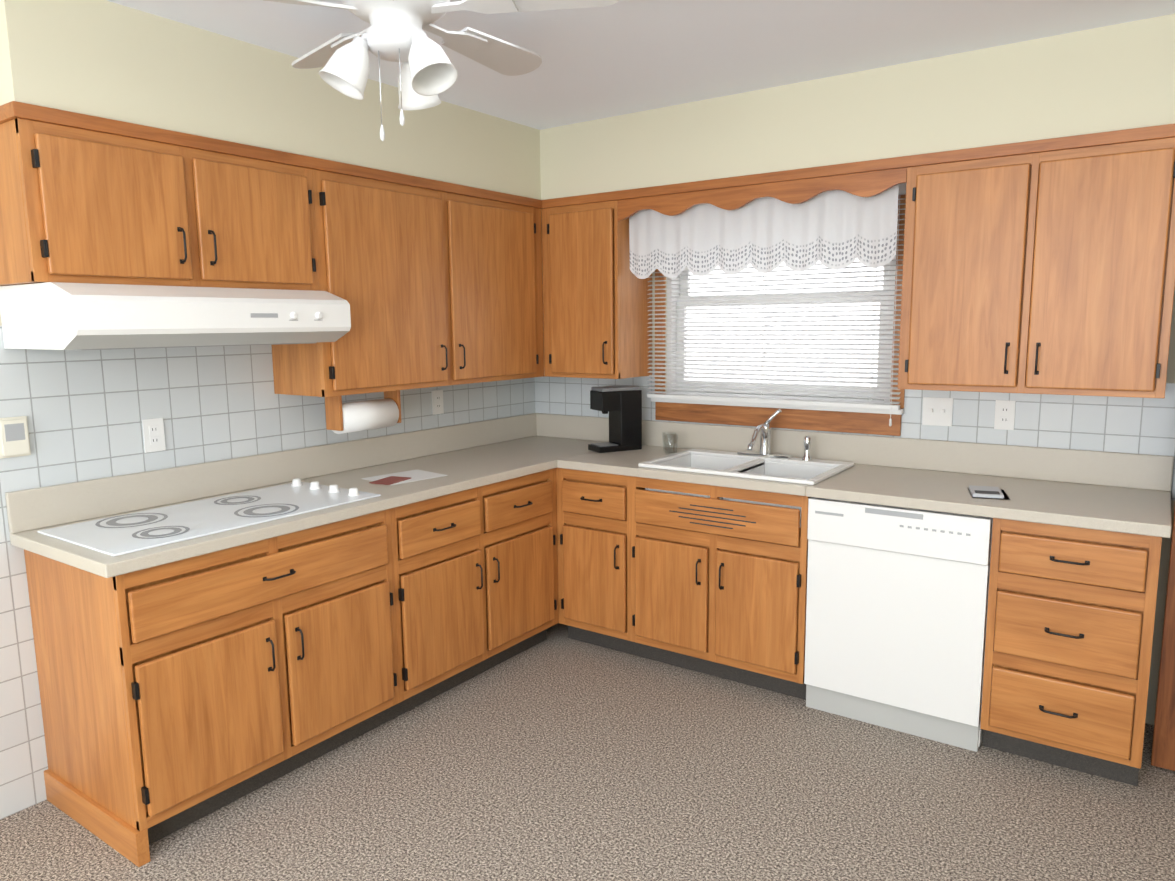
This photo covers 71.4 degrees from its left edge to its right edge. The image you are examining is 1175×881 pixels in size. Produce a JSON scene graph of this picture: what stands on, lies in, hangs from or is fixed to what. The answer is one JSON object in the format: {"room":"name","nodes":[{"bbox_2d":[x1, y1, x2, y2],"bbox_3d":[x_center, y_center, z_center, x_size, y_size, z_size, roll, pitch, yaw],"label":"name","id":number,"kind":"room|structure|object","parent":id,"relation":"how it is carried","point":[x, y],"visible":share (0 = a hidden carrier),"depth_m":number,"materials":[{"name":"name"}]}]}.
{"room":"kitchen","nodes":[
{"label":"kitchen","id":0,"kind":"room"},
{"bbox_2d":[0,621,1174,880],"bbox_3d":[-0.353,1.412,1.364,4.250,0.080,6.150,5,10,35],"label":"floor","id":1,"kind":"structure","parent":0,"point":[556,755],"depth_m":2.65,"materials":[{"name":"carpet"}]},
{"bbox_2d":[24,501,412,866],"bbox_3d":[-1.247,0.720,2.898,0.622,0.875,1.015,5,10,35],"label":"base cabinet","id":2,"kind":"object","parent":1,"relation":"on","point":[213,637],"depth_m":2.57,"materials":[{"name":"brown wood"}]},
{"bbox_2d":[10,437,608,580],"bbox_3d":[-0.801,0.172,3.464,0.628,0.039,2.648,5,10,35],"label":"countertop","id":3,"kind":"structure","parent":2,"relation":"on","point":[480,464],"depth_m":3.19,"materials":[{"name":"beige laminate"}]},
{"bbox_2d":[33,473,384,556],"bbox_3d":[-1.250,0.232,2.812,0.489,0.035,0.960,5,10,35],"label":"cooktop","id":4,"kind":"object","parent":3,"relation":"in","point":[116,530],"depth_m":2.78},
{"bbox_2d":[361,469,447,484],"bbox_3d":[-0.781,0.154,3.427,0.220,0.005,0.318,7,11,43],"label":"paper sheets","id":5,"kind":"object","parent":3,"relation":"on","point":[402,477],"visible":0.96,"depth_m":3.42,"materials":[{"name":"white paper"}]},
{"bbox_2d":[405,465,556,707],"bbox_3d":[-0.687,0.602,3.687,0.622,0.875,1.055,5,10,35],"label":"base cabinet","id":6,"kind":"object","parent":1,"relation":"on","point":[483,586],"depth_m":3.48,"materials":[{"name":"brown wood"}]},
{"bbox_2d":[557,465,640,655],"bbox_3d":[0.188,0.540,4.052,0.466,0.875,0.651,5,10,35],"label":"base cabinet","id":7,"kind":"object","parent":1,"relation":"on","point":[596,508],"depth_m":3.80,"materials":[{"name":"brown wood"}]},
{"bbox_2d":[633,509,808,699],"bbox_3d":[0.703,0.670,3.723,0.803,0.700,0.622,5,10,35],"label":"base cabinet","id":8,"kind":"object","parent":1,"relation":"on","point":[722,599],"depth_m":3.45,"materials":[{"name":"brown wood"}]},
{"bbox_2d":[804,497,992,751],"bbox_3d":[1.294,0.639,3.289,0.646,0.872,0.593,5,10,35],"label":"dishwasher","id":9,"kind":"object","parent":1,"relation":"on","point":[896,611],"visible":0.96,"depth_m":3.04,"materials":[{"name":"white metal"}]},
{"bbox_2d":[980,513,1168,785],"bbox_3d":[1.762,0.677,2.973,0.478,0.875,0.622,5,10,35],"label":"base cabinet","id":10,"kind":"object","parent":1,"relation":"on","point":[1071,609],"depth_m":2.72,"materials":[{"name":"brown wood"}]},
{"bbox_2d":[557,445,1171,537],"bbox_3d":[1.002,0.157,3.431,2.360,0.039,0.628,5,10,35],"label":"countertop","id":11,"kind":"structure","parent":10,"relation":"on","point":[1111,506],"depth_m":3.06,"materials":[{"name":"beige laminate"}]},
{"bbox_2d":[588,385,641,452],"bbox_3d":[0.137,-0.112,4.111,0.240,0.318,0.130,-5,9,-27],"label":"coffee maker","id":12,"kind":"object","parent":11,"relation":"on","point":[622,404],"visible":1,"depth_m":4.07,"materials":[{"name":"black plastic"}]},
{"bbox_2d":[663,432,675,451],"bbox_3d":[0.404,0.007,4.050,0.072,0.095,0.072,5,10,35],"label":"glass","id":13,"kind":"object","parent":11,"relation":"on","point":[668,440],"visible":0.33,"depth_m":4.05,"materials":[{"name":"clear glass"}]},
{"bbox_2d":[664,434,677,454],"bbox_3d":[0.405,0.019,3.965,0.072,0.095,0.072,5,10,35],"label":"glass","id":14,"kind":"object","parent":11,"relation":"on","point":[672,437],"visible":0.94,"depth_m":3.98,"materials":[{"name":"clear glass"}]},
{"bbox_2d":[637,445,856,532],"bbox_3d":[0.700,0.197,3.625,0.801,0.199,0.515,5,10,35],"label":"sink","id":15,"kind":"object","parent":11,"relation":"in","point":[775,510],"depth_m":3.49,"materials":[{"name":"white ceramic"}]},
{"bbox_2d":[737,409,812,460],"bbox_3d":[0.808,-0.023,3.668,0.347,0.222,0.232,5,10,35],"label":"faucet","id":16,"kind":"object","parent":11,"relation":"on","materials":[{"name":"silver metal"}]},
{"bbox_2d":[968,485,1009,499],"bbox_3d":[1.465,0.187,2.988,0.122,0.014,0.180,2,9,20],"label":"booklet","id":17,"kind":"object","parent":11,"relation":"on","point":[991,492],"visible":1,"depth_m":2.95,"materials":[{"name":"white paper"}]},
{"bbox_2d":[106,0,1174,129],"bbox_3d":[-0.380,-1.142,1.000,4.250,0.080,6.150,5,10,35],"label":"ceiling","id":18,"kind":"structure","parent":0,"point":[620,57],"depth_m":2.76,"materials":[{"name":"white paint"}]},
{"bbox_2d":[0,0,540,199],"bbox_3d":[-1.032,-1.242,3.233,0.324,0.340,2.311,5,10,35],"label":"ceiling soffit","id":19,"kind":"structure","parent":18,"relation":"attached to","point":[107,59],"depth_m":2.72,"materials":[{"name":"beige paint"}]},
{"bbox_2d":[263,0,618,140],"bbox_3d":[-0.493,-1.044,2.243,1.194,0.462,1.159,5,10,35],"label":"ceiling fan","id":20,"kind":"object","parent":18,"relation":"hanging from","point":[395,32],"visible":1,"depth_m":2.15,"materials":[{"name":"white"}]},
{"bbox_2d":[540,14,1174,208],"bbox_3d":[1.209,-1.270,3.266,3.950,0.340,0.324,5,10,35],"label":"ceiling soffit","id":21,"kind":"structure","parent":18,"relation":"attached to","point":[1116,77],"depth_m":3.11,"materials":[{"name":"beige paint"}]},
{"bbox_2d":[541,213,1174,724],"bbox_3d":[1.357,-0.230,3.611,3.950,2.500,0.150,5,10,35],"label":"wall","id":22,"kind":"structure","parent":0,"point":[1159,623],"depth_m":3.08,"materials":[{"name":"beige paint"}]},
{"bbox_2d":[540,189,655,378],"bbox_3d":[0.019,-0.764,4.126,0.475,0.881,0.408,5,10,35],"label":"upper cabinet","id":23,"kind":"object","parent":22,"relation":"attached to","point":[596,317],"depth_m":3.99,"materials":[{"name":"brown wood"}]},
{"bbox_2d":[651,194,905,435],"bbox_3d":[0.885,-0.579,3.862,1.240,1.026,0.200,5,10,35],"label":"kitchen window","id":24,"kind":"structure","parent":22,"relation":"in","point":[845,419],"depth_m":3.83,"materials":[{"name":"white plastic"}]},
{"bbox_2d":[647,183,905,426],"bbox_3d":[0.810,-0.599,3.757,1.235,1.000,0.043,5,10,35],"label":"window blinds","id":25,"kind":"object","parent":24,"relation":"attached to","point":[795,401],"visible":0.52,"depth_m":3.73,"materials":[{"name":"white plastic"}]},
{"bbox_2d":[535,369,1174,500],"bbox_3d":[1.068,-0.089,3.740,3.350,0.430,0.006,5,10,35],"label":"wall tile","id":26,"kind":"structure","parent":22,"relation":"attached to","point":[1135,425],"depth_m":3.25,"materials":[{"name":"white tile"}]},
{"bbox_2d":[922,397,952,426],"bbox_3d":[1.470,-0.120,3.436,0.118,0.118,0.016,5,10,35],"label":"double light switch","id":27,"kind":"object","parent":26,"relation":"attached to","point":[937,411],"visible":1,"depth_m":3.44,"materials":[{"name":"white plastic"}]},
{"bbox_2d":[994,400,1015,429],"bbox_3d":[1.681,-0.102,3.294,0.072,0.118,0.008,5,10,35],"label":"electrical outlet","id":28,"kind":"object","parent":26,"relation":"attached to","point":[1004,415],"visible":1,"depth_m":3.29,"materials":[{"name":"white plastic"}]},
{"bbox_2d":[537,413,1173,492],"bbox_3d":[0.927,0.015,3.838,2.968,0.130,0.021,5,10,35],"label":"backsplash","id":29,"kind":"structure","parent":22,"relation":"attached to","point":[1086,467],"depth_m":3.47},
{"bbox_2d":[898,124,1174,397],"bbox_3d":[1.652,-0.625,3.028,0.860,0.881,0.342,5,10,35],"label":"upper cabinet","id":30,"kind":"object","parent":22,"relation":"attached to","point":[1040,267],"depth_m":2.87,"materials":[{"name":"brown wood"}]},
{"bbox_2d":[629,184,898,278],"bbox_3d":[0.716,-0.894,3.549,1.299,0.336,0.026,5,10,35],"label":"valance curtain","id":31,"kind":"object","parent":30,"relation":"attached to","point":[836,229],"visible":0.81,"depth_m":3.50,"materials":[{"name":"white fabric"}]},
{"bbox_3d":[-2.044,-0.014,2.350,0.150,2.500,6.150,5,10,35],"label":"wall","id":32,"kind":"structure","parent":0,"visible":0},
{"bbox_2d":[0,101,359,349],"bbox_3d":[-1.339,-0.652,2.699,0.498,0.671,0.949,5,10,35],"label":"upper cabinet","id":33,"kind":"object","parent":32,"relation":"attached to","point":[115,234],"depth_m":2.52,"materials":[{"name":"brown wood"}]},
{"bbox_2d":[0,282,350,349],"bbox_3d":[-1.326,-0.412,2.738,0.510,0.192,0.924,5,10,35],"label":"range hood","id":34,"kind":"object","parent":33,"relation":"attached to","point":[34,315],"depth_m":2.48,"materials":[{"name":"white metal"}]},
{"bbox_2d":[0,326,534,819],"bbox_3d":[-1.101,0.272,3.604,0.006,1.560,2.794,5,10,35],"label":"wall tiles","id":35,"kind":"structure","parent":32,"relation":"attached to","point":[86,412],"depth_m":2.83,"materials":[{"name":"white tile"}]},
{"bbox_2d":[0,416,30,458],"bbox_3d":[-1.790,-0.010,2.554,0.021,0.125,0.085,5,10,35],"label":"thermostat","id":36,"kind":"object","parent":35,"relation":"attached to","point":[14,438],"visible":1,"depth_m":2.55,"materials":[{"name":"beige plastic"}]},
{"bbox_2d":[142,418,165,452],"bbox_3d":[-1.545,-0.019,2.916,0.008,0.118,0.072,5,10,35],"label":"electrical outlet","id":37,"kind":"object","parent":35,"relation":"attached to","point":[153,435],"visible":1,"depth_m":2.91,"materials":[{"name":"white plastic"}]},
{"bbox_2d":[432,390,443,414],"bbox_3d":[-0.741,-0.189,4.049,0.008,0.118,0.072,5,10,35],"label":"electrical outlet","id":38,"kind":"object","parent":35,"relation":"attached to","point":[437,402],"visible":1,"depth_m":4.04,"materials":[{"name":"white plastic"}]},
{"bbox_2d":[5,413,536,532],"bbox_3d":[-1.051,0.066,3.626,0.020,0.130,2.648,5,10,35],"label":"backsplash","id":39,"kind":"structure","parent":32,"relation":"attached to","point":[24,507],"depth_m":3.23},
{"bbox_2d":[272,164,543,404],"bbox_3d":[-0.730,-0.692,3.673,0.379,0.881,1.413,5,10,35],"label":"upper cabinet","id":40,"kind":"object","parent":32,"relation":"attached to","point":[448,274],"depth_m":3.51,"materials":[{"name":"brown wood"}]},
{"label":"outside","id":41,"kind":"structure","parent":0,"visible":0},
{"bbox_2d":[686,258,883,386],"bbox_3d":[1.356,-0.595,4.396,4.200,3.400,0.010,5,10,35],"label":"window glass","id":42,"kind":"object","parent":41,"point":[790,318],"depth_m":4.56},
{"bbox_3d":[1.311,0.283,0.014,0.150,2.500,6.150,5,10,35],"label":"wall","id":43,"kind":"structure","parent":0,"visible":0},
{"bbox_2d":[1151,506,1174,770],"bbox_3d":[2.263,0.158,2.441,0.817,2.018,0.106,5,10,35],"label":"pantry door","id":44,"kind":"structure","parent":43,"relation":"in","point":[1163,751],"depth_m":2.78,"materials":[{"name":"brown wood"}]}
]}

